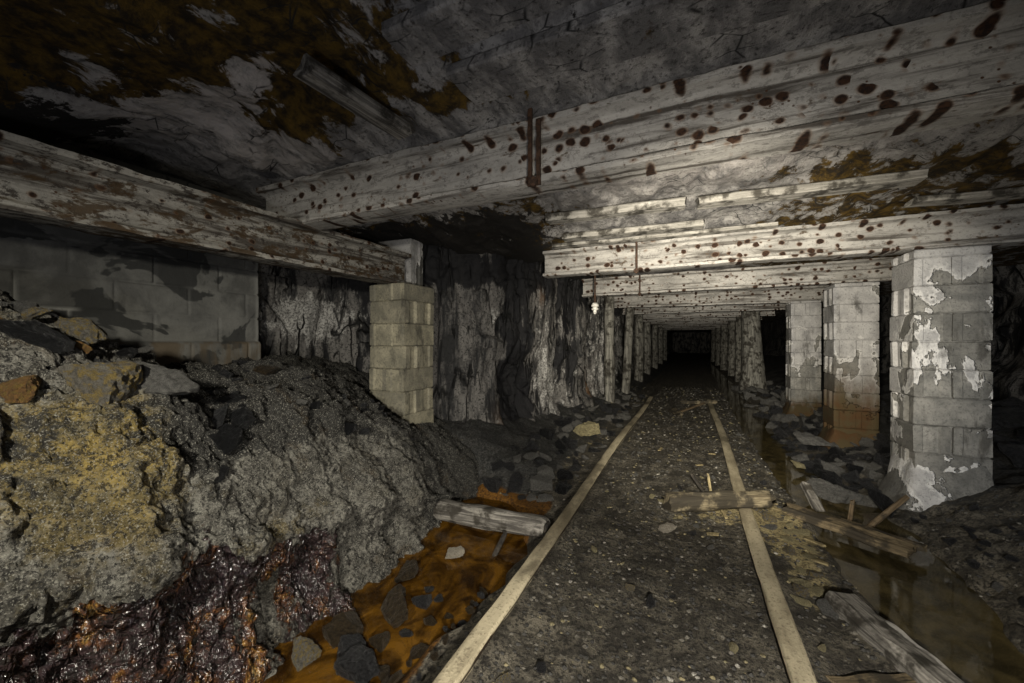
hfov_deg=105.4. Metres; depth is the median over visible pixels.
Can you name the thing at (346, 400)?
lump
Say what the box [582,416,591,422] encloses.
stone
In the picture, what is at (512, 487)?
stone
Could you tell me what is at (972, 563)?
stone
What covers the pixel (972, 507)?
stone
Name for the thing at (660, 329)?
prop
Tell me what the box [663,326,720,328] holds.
steel beam
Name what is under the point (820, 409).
rock
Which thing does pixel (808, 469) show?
rock
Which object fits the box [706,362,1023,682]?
water
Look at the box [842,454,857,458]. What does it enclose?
rock
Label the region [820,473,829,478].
rock
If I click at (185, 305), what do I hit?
wall
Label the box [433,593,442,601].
rock
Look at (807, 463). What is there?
rock
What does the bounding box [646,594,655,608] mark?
stone
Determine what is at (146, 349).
lump
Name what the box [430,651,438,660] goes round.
rock
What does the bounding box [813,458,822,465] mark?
rock
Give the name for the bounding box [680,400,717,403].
plank
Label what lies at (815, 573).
stone
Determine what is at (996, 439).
rock
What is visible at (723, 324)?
steel beam
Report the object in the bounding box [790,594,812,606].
stone
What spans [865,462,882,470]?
rock
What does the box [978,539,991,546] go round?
stone
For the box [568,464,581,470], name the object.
stone
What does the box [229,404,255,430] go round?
lump
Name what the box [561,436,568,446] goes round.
stone
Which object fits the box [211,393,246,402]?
lump
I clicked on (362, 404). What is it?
lump
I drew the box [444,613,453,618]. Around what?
rock
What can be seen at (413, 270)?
block
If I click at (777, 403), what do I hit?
rock
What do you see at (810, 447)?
rock
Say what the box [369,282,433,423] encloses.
pillar
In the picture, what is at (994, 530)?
stone
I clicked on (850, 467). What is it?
rock
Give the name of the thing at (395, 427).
lump
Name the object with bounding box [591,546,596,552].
stone
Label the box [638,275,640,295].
strap
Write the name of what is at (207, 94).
ceiling
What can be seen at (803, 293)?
steel beam
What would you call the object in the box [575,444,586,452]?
stone
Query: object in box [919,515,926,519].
stone
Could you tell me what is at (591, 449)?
stone
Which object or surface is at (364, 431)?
lump
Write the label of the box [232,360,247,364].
lump
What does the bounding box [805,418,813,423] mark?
rock
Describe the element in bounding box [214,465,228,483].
lump
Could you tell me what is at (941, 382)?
pillar
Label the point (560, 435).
stone
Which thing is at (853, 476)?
rock
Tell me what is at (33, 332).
slab
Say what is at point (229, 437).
lump
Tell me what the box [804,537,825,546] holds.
wood splinter
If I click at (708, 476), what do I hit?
stick
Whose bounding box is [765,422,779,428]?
rock
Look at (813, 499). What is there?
plank
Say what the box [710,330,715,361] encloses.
prop
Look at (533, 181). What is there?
strap
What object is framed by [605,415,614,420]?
stone
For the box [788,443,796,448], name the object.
rock
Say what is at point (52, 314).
crest stone
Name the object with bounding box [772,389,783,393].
rock
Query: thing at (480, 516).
log
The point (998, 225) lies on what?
steel beam
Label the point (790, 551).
stone
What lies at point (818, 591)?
stone
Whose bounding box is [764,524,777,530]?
stone
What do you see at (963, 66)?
steel beam
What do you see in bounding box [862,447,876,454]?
rock
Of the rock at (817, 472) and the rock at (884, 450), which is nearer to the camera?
the rock at (817, 472)
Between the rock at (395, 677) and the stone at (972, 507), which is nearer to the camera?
the rock at (395, 677)
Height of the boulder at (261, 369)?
0.059 m
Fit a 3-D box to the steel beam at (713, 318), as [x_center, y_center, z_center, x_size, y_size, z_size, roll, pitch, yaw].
[6.033,-0.791,12.636,3.500,0.268,0.166,0,0,24]
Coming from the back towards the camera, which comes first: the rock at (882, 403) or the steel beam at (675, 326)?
the steel beam at (675, 326)
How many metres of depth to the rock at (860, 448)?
4.14 m
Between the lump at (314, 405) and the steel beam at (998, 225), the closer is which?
the lump at (314, 405)
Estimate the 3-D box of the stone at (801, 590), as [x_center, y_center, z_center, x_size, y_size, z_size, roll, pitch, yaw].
[1.375,1.198,1.853,0.077,0.065,0.109,0,0,35]
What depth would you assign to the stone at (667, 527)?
2.43 m
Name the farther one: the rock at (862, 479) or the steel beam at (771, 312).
the steel beam at (771, 312)
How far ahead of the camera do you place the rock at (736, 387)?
10.12 m
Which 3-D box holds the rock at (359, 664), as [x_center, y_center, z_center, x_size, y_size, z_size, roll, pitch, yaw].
[-0.571,1.236,1.487,0.181,0.090,0.115,0,0,20]
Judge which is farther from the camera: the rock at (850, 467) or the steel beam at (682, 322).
the steel beam at (682, 322)
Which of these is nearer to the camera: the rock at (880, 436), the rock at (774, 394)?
the rock at (880, 436)
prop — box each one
[604,296,614,402]
[621,308,634,393]
[634,314,643,381]
[643,322,650,373]
[651,325,657,368]
[658,327,662,363]
[663,330,666,360]
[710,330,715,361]
[715,328,720,365]
[720,326,727,369]
[727,320,735,375]
[735,317,741,381]
[739,311,767,389]
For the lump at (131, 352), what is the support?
on the rubble pile
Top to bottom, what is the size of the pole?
0.074 m
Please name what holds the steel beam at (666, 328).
attached to the ceiling
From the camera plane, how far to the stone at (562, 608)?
1.72 m
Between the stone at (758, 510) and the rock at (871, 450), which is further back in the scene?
the rock at (871, 450)
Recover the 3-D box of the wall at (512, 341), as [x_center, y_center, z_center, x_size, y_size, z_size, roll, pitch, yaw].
[8.389,-0.025,22.456,2.066,2.750,44.154,0,0,27]
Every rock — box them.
[291,636,321,671]
[322,610,363,648]
[334,643,379,682]
[336,633,365,658]
[368,631,390,652]
[378,665,389,681]
[381,584,407,627]
[381,674,389,682]
[387,669,402,682]
[394,559,418,582]
[399,628,413,636]
[406,657,411,666]
[409,643,428,658]
[411,594,432,609]
[416,673,421,680]
[423,615,436,625]
[424,586,433,592]
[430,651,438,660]
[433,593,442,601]
[442,633,448,644]
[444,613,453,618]
[457,620,466,625]
[465,605,474,613]
[477,591,484,598]
[479,587,487,599]
[573,421,600,435]
[731,385,738,389]
[743,391,755,399]
[744,404,758,407]
[753,412,764,417]
[758,406,768,411]
[760,396,779,404]
[764,414,772,419]
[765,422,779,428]
[768,406,782,414]
[769,401,783,407]
[770,392,780,397]
[770,414,780,420]
[771,434,785,440]
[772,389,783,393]
[774,429,788,437]
[775,414,799,422]
[779,422,789,427]
[780,394,785,400]
[785,452,796,456]
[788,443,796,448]
[791,422,799,427]
[791,453,808,461]
[793,432,832,445]
[798,444,807,450]
[800,460,813,467]
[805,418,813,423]
[805,467,814,473]
[806,478,863,503]
[807,428,820,434]
[807,445,819,450]
[813,410,821,415]
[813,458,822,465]
[813,464,823,469]
[813,469,831,476]
[817,407,822,413]
[818,447,827,451]
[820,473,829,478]
[821,460,845,473]
[823,471,842,485]
[825,454,842,462]
[828,446,845,455]
[830,462,846,465]
[840,470,859,484]
[840,484,858,492]
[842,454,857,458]
[842,458,855,463]
[846,463,863,474]
[849,450,865,459]
[849,484,861,489]
[852,460,869,470]
[855,452,871,459]
[855,495,877,507]
[856,445,865,450]
[859,437,873,446]
[859,478,874,481]
[859,481,881,491]
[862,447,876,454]
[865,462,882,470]
[866,469,883,480]
[872,453,889,464]
[874,442,889,449]
[874,460,883,467]
[876,433,888,441]
[877,447,889,454]
[877,477,884,485]
[880,400,885,406]
[887,415,893,426]
[993,434,1020,453]
[997,443,1023,467]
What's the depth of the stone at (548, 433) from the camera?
4.37 m
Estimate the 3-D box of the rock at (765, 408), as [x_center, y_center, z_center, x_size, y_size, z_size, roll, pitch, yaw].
[4.473,1.214,6.925,0.132,0.146,0.143,0,0,-3]
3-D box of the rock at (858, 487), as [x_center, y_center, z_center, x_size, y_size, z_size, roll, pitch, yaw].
[2.877,1.221,3.265,0.088,0.077,0.126,0,0,33]
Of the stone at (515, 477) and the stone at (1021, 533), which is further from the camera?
the stone at (515, 477)
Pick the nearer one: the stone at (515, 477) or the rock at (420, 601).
the rock at (420, 601)
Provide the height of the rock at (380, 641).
0.058 m
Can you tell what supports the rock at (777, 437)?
on the floor
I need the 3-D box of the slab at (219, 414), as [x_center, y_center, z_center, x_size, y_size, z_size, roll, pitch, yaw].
[-1.311,0.344,1.719,0.095,0.121,0.124,0,0,-29]
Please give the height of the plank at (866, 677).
0.043 m
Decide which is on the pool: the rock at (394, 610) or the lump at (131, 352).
the rock at (394, 610)
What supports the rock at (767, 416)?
on the floor
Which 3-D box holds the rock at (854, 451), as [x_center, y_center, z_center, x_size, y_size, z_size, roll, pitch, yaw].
[3.500,1.166,3.937,0.127,0.109,0.130,0,0,23]
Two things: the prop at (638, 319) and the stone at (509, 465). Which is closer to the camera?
the stone at (509, 465)
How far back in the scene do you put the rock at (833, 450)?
4.08 m
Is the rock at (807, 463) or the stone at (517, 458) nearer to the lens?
the stone at (517, 458)
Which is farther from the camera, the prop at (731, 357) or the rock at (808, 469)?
the prop at (731, 357)
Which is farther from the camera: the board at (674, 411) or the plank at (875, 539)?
the board at (674, 411)
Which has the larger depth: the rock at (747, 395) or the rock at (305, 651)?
the rock at (747, 395)
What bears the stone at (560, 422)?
on the floor
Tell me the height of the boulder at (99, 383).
0.178 m
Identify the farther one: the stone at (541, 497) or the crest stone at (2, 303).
the stone at (541, 497)
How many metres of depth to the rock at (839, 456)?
3.88 m
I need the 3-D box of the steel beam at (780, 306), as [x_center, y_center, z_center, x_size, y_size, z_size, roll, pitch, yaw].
[4.333,-0.794,8.905,3.501,0.281,0.166,0,0,24]
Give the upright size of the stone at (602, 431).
0.106 m
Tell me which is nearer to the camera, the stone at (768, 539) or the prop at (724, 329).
the stone at (768, 539)
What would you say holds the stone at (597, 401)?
on the floor
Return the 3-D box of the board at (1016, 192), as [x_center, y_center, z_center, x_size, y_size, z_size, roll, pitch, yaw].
[2.830,-0.854,2.267,0.798,0.044,0.141,1,0,22]
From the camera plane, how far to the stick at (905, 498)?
2.64 m
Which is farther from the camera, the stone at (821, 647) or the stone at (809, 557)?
the stone at (809, 557)
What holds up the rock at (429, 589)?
in the pool
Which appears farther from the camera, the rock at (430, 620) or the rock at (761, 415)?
the rock at (761, 415)
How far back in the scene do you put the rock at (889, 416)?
4.53 m
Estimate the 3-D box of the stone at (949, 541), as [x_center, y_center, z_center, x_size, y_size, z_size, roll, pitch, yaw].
[2.586,1.180,2.300,0.049,0.053,0.055,0,0,10]
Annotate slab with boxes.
[0,320,75,353]
[92,358,111,362]
[116,358,199,394]
[211,404,228,428]
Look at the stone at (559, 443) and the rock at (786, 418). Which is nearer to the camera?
the stone at (559, 443)
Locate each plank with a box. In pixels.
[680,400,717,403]
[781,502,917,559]
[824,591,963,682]
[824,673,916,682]
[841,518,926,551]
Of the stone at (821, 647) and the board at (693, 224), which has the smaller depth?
the stone at (821, 647)
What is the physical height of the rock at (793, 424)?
0.118 m
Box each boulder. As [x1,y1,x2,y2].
[0,375,41,403]
[57,317,107,343]
[58,361,143,405]
[253,365,280,375]
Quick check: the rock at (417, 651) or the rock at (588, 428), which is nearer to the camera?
the rock at (417, 651)
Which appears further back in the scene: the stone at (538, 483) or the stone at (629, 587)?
the stone at (538, 483)
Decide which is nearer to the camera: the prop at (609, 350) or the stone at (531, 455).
the stone at (531, 455)
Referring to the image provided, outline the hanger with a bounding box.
[591,275,598,313]
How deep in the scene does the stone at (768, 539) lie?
2.29 m
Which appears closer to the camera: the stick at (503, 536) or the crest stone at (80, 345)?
the crest stone at (80, 345)
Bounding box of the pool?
[263,497,527,682]
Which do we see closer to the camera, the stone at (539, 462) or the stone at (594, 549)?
the stone at (594, 549)
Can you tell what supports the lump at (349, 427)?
on the rubble pile
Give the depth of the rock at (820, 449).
4.42 m
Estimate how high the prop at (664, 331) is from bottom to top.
2.150 m
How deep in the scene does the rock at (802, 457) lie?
3.98 m
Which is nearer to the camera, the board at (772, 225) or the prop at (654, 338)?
the board at (772, 225)
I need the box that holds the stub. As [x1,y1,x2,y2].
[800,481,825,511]
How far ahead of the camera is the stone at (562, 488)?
3.10 m
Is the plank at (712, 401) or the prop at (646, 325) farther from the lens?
the prop at (646, 325)
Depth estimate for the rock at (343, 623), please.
1.64 m
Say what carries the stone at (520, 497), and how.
on the floor
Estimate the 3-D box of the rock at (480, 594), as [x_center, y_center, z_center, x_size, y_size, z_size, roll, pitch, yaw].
[-0.149,1.179,1.819,0.031,0.030,0.040,0,0,-40]
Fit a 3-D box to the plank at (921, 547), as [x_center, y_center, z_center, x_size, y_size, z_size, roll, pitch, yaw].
[2.245,1.174,2.391,0.063,0.052,0.413,0,0,-35]
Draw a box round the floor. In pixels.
[398,351,1023,682]
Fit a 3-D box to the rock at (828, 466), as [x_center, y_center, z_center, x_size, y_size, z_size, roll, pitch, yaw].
[2.997,1.192,3.644,0.128,0.123,0.182,0,0,-43]
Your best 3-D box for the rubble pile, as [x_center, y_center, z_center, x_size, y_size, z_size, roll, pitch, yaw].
[-1.348,0.542,2.975,2.300,1.818,6.708,0,0,24]
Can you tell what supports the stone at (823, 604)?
on the floor
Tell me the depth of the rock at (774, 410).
6.56 m
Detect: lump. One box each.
[115,347,137,357]
[138,345,153,353]
[208,423,243,454]
[210,364,220,370]
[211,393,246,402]
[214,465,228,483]
[218,369,232,377]
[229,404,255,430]
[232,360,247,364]
[266,383,279,389]
[296,398,307,404]
[310,401,319,409]
[344,398,350,406]
[344,422,356,434]
[358,427,369,434]
[360,402,367,406]
[378,404,384,410]
[391,424,397,431]
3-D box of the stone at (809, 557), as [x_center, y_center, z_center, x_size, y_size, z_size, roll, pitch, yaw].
[1.635,1.178,2.118,0.113,0.038,0.074,0,0,-30]
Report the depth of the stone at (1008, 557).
1.98 m
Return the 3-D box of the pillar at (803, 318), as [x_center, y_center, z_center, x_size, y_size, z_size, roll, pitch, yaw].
[4.805,0.387,6.437,0.738,2.087,0.704,0,0,24]
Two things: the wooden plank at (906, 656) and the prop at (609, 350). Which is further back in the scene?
the prop at (609, 350)
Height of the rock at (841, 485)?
0.114 m
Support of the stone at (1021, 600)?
on the floor
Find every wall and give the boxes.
[0,143,260,365]
[257,245,672,424]
[672,332,710,352]
[761,264,1023,402]
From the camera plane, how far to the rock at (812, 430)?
5.01 m
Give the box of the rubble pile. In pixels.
[0,289,482,682]
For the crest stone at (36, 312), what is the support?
on the rubble pile
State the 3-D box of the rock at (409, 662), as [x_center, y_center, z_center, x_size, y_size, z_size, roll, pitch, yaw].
[-0.398,1.245,1.516,0.025,0.021,0.032,0,0,14]
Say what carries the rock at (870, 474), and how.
on the floor
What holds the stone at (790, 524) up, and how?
on the floor
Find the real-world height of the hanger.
0.585 m
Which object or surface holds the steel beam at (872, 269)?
on the pillar at (851, 397)
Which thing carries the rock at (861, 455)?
on the floor
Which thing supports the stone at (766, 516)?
on the floor
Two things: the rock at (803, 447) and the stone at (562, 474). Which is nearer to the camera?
the stone at (562, 474)
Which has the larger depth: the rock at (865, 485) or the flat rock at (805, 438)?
the flat rock at (805, 438)
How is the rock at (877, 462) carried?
on the floor
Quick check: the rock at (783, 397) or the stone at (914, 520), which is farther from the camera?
the rock at (783, 397)
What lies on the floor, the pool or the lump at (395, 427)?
the pool
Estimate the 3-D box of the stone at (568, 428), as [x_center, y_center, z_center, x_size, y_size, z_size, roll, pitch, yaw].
[0.677,1.069,4.794,0.148,0.123,0.162,0,0,9]
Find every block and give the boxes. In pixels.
[377,238,422,285]
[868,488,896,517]
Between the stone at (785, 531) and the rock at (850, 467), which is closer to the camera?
the stone at (785, 531)
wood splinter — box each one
[706,532,718,535]
[720,509,727,518]
[770,506,786,513]
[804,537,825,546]
[811,559,828,566]
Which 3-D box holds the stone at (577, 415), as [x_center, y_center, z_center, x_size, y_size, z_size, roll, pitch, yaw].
[0.927,1.034,5.437,0.178,0.077,0.082,0,0,-35]
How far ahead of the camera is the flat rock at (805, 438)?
4.31 m
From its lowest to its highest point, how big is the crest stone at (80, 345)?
0.064 m
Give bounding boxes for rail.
[432,396,652,682]
[707,399,817,682]
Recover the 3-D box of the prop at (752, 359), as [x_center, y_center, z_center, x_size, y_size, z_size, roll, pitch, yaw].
[5.933,0.165,9.619,0.604,2.170,0.589,0,0,24]
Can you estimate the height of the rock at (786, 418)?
0.180 m
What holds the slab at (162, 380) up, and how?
on the rubble pile
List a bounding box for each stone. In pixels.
[0,301,7,306]
[8,300,39,311]
[21,306,52,319]
[48,313,59,317]
[74,341,91,353]
[445,546,464,558]
[483,478,501,492]
[491,460,503,470]
[495,672,510,682]
[503,461,513,470]
[506,482,520,492]
[509,472,523,485]
[513,454,520,462]
[517,495,525,499]
[522,452,538,459]
[523,446,532,450]
[526,493,536,500]
[529,475,552,490]
[535,459,543,465]
[536,494,553,501]
[536,661,546,673]
[537,465,554,478]
[538,428,555,439]
[538,452,551,460]
[553,419,569,426]
[554,481,571,494]
[555,439,568,451]
[557,432,568,438]
[557,468,572,479]
[560,606,566,611]
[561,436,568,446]
[562,416,573,423]
[562,423,572,432]
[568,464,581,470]
[572,420,581,425]
[573,413,583,418]
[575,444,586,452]
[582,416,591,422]
[588,447,600,451]
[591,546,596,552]
[595,400,603,403]
[597,429,606,434]
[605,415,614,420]
[607,431,615,435]
[611,418,623,422]
[621,415,630,419]
[622,395,630,399]
[625,583,634,591]
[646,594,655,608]
[658,522,676,533]
[687,530,696,535]
[728,642,738,653]
[752,508,763,513]
[761,511,777,521]
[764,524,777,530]
[764,537,779,542]
[781,528,791,534]
[782,546,796,555]
[786,522,792,526]
[788,529,809,535]
[788,577,811,586]
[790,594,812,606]
[791,460,805,468]
[792,583,809,598]
[802,553,822,561]
[803,545,816,552]
[806,569,826,577]
[808,585,825,597]
[816,598,838,619]
[817,644,825,651]
[825,588,848,593]
[910,517,918,523]
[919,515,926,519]
[942,537,956,545]
[963,526,975,531]
[967,559,980,568]
[968,532,976,539]
[969,504,979,510]
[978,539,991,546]
[984,552,993,557]
[989,527,1002,533]
[991,579,1003,592]
[1003,554,1019,561]
[1017,531,1023,536]
[1018,598,1023,607]
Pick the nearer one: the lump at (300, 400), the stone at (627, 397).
the lump at (300, 400)
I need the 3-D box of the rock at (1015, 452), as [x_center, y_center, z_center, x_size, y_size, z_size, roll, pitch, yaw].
[3.989,0.907,2.958,0.271,0.224,0.389,0,0,-39]
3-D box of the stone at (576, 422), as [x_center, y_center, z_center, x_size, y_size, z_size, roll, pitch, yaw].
[0.881,1.092,5.074,0.176,0.132,0.161,0,0,-30]
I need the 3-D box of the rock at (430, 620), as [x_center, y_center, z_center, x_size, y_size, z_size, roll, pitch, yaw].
[-0.368,1.251,1.745,0.058,0.057,0.062,0,0,-20]
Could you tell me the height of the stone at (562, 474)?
0.090 m
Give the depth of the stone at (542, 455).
3.72 m
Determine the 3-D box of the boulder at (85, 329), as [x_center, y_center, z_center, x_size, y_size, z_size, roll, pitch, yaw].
[-1.667,-0.041,1.522,0.123,0.110,0.134,0,0,34]
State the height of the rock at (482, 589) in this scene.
0.044 m
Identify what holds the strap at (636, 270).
attached to the steel beam at (998, 225)
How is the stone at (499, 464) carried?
on the floor
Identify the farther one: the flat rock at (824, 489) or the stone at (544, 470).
the stone at (544, 470)
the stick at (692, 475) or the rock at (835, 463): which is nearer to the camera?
the stick at (692, 475)
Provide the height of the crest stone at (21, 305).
0.065 m
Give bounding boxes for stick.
[492,532,506,556]
[690,474,704,491]
[707,473,711,490]
[847,499,854,520]
[866,495,909,527]
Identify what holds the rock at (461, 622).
on the pool
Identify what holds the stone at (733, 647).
on the floor
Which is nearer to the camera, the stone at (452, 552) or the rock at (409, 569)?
the rock at (409, 569)
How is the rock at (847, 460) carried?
on the floor
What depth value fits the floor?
2.12 m
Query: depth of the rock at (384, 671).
1.47 m
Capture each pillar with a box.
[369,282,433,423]
[782,300,821,415]
[818,282,879,448]
[878,245,993,511]
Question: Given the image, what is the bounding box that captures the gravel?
[436,384,1023,682]
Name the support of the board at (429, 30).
attached to the ceiling
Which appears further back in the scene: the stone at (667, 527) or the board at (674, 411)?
the board at (674, 411)
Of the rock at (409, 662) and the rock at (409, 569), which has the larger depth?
the rock at (409, 569)
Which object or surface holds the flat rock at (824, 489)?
on the water
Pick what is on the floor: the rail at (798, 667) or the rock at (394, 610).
the rail at (798, 667)
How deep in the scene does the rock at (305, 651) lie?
1.53 m
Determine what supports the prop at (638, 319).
on the floor
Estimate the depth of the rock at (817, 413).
5.87 m
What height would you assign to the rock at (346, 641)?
0.080 m
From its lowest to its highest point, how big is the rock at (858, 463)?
0.079 m
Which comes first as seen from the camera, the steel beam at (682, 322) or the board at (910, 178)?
the board at (910, 178)
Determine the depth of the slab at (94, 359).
1.50 m
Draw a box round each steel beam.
[256,0,1023,230]
[543,203,1023,277]
[582,256,899,297]
[614,285,830,308]
[622,303,785,314]
[643,310,774,318]
[643,316,761,321]
[650,321,727,324]
[658,323,727,326]
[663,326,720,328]
[663,328,714,329]
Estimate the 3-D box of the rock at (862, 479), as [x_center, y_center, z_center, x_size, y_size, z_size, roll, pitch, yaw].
[3.046,1.190,3.350,0.094,0.033,0.064,0,0,-3]
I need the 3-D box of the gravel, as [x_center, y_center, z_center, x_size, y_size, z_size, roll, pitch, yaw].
[2.606,1.062,5.238,3.435,0.589,10.318,0,0,24]
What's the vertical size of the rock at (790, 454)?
0.085 m
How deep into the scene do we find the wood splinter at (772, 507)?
2.71 m
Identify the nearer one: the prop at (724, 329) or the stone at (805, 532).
the stone at (805, 532)
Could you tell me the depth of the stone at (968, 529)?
2.30 m
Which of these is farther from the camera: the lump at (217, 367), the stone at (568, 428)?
the stone at (568, 428)
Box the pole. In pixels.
[680,402,704,411]
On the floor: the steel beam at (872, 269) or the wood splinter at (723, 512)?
the wood splinter at (723, 512)
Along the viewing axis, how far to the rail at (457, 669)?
1.75 m
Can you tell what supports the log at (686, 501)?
on the rail at (798, 667)
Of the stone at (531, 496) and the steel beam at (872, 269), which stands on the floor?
the stone at (531, 496)
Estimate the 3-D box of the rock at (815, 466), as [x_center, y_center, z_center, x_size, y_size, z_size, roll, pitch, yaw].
[2.978,1.234,3.777,0.076,0.093,0.102,0,0,-2]
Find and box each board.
[293,53,411,139]
[381,0,579,66]
[445,0,834,104]
[545,196,686,224]
[552,222,777,248]
[562,219,704,241]
[668,408,683,416]
[695,168,928,209]
[903,187,1023,207]
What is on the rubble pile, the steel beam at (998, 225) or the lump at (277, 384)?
the lump at (277, 384)
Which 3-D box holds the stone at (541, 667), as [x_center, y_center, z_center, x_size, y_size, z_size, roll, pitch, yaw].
[0.108,1.190,1.418,0.039,0.036,0.043,0,0,18]
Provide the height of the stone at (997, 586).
0.052 m
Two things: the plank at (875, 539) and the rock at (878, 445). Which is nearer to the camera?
the plank at (875, 539)
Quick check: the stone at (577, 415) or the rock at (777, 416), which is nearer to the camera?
the stone at (577, 415)
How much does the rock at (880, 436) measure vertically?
0.092 m
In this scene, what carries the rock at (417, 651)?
in the pool
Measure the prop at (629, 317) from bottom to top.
2.190 m
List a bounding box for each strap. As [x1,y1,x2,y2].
[527,107,540,186]
[634,242,638,273]
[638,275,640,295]
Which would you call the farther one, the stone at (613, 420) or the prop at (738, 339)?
the prop at (738, 339)
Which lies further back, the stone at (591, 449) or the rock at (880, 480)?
the stone at (591, 449)
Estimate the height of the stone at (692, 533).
0.036 m
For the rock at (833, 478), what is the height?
0.164 m
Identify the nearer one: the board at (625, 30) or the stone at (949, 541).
the board at (625, 30)
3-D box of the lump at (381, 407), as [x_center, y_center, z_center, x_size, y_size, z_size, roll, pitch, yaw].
[-0.940,0.474,2.785,0.070,0.051,0.076,0,0,-37]
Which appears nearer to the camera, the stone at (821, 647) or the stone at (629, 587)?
the stone at (821, 647)
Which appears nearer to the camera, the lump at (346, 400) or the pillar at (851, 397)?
the lump at (346, 400)
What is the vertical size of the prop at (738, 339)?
2.150 m
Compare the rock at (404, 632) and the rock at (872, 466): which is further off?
the rock at (872, 466)
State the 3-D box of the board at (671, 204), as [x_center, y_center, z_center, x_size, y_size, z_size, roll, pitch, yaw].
[0.743,-0.962,2.893,1.010,0.066,0.131,0,0,22]
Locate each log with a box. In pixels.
[433,498,550,538]
[662,490,775,511]
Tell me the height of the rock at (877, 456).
0.146 m
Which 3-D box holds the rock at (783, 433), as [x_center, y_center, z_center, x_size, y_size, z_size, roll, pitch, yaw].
[3.552,1.209,5.122,0.190,0.122,0.156,0,0,-45]
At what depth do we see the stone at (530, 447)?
3.82 m
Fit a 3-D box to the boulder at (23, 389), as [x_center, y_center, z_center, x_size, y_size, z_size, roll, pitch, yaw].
[-1.536,0.147,1.218,0.115,0.084,0.116,0,0,2]
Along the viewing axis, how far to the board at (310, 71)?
1.73 m
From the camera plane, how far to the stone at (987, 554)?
2.06 m
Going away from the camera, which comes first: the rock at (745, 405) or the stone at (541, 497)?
the stone at (541, 497)
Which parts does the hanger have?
rod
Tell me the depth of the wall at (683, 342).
40.82 m
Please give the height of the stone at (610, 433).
0.090 m
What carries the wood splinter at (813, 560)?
on the floor
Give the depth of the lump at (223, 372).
2.12 m
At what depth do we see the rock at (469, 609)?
1.70 m
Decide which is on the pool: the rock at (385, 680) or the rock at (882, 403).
the rock at (385, 680)
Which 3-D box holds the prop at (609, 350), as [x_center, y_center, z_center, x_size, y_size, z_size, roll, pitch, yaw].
[1.809,0.150,7.255,0.213,2.140,0.207,0,0,24]
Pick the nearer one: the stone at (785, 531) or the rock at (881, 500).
the stone at (785, 531)
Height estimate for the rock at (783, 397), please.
0.234 m
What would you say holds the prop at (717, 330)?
on the floor
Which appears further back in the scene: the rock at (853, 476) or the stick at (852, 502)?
the rock at (853, 476)
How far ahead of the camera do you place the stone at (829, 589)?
1.86 m
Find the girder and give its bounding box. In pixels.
[0,130,411,283]
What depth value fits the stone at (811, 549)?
2.23 m
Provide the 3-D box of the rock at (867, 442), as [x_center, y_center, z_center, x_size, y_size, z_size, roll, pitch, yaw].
[3.837,1.102,4.219,0.118,0.120,0.119,0,0,-41]
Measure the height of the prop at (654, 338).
2.150 m
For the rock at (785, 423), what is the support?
on the floor
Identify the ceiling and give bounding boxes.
[0,0,1023,332]
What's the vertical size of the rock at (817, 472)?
0.097 m
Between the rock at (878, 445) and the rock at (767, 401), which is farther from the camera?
the rock at (767, 401)
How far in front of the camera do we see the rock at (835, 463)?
3.68 m
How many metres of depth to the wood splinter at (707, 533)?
2.35 m
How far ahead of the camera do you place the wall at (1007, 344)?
4.95 m
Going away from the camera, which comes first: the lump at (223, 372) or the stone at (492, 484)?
the lump at (223, 372)
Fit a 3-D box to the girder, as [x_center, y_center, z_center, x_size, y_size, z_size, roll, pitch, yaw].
[-1.828,-0.653,1.920,0.202,0.360,3.884,0,0,24]
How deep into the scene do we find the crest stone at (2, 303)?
1.40 m
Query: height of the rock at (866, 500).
0.092 m
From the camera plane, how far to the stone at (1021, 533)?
2.09 m
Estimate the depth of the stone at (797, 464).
3.69 m
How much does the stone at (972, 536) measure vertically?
0.042 m
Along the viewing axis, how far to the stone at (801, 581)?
1.93 m
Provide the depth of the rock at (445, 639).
1.52 m
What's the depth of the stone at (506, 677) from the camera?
1.36 m
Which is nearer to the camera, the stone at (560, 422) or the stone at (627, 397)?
the stone at (560, 422)
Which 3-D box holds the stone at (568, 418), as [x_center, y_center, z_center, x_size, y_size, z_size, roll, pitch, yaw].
[0.715,1.046,5.100,0.238,0.132,0.131,0,0,-43]
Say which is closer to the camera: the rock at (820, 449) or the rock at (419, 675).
the rock at (419, 675)
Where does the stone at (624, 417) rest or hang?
on the floor

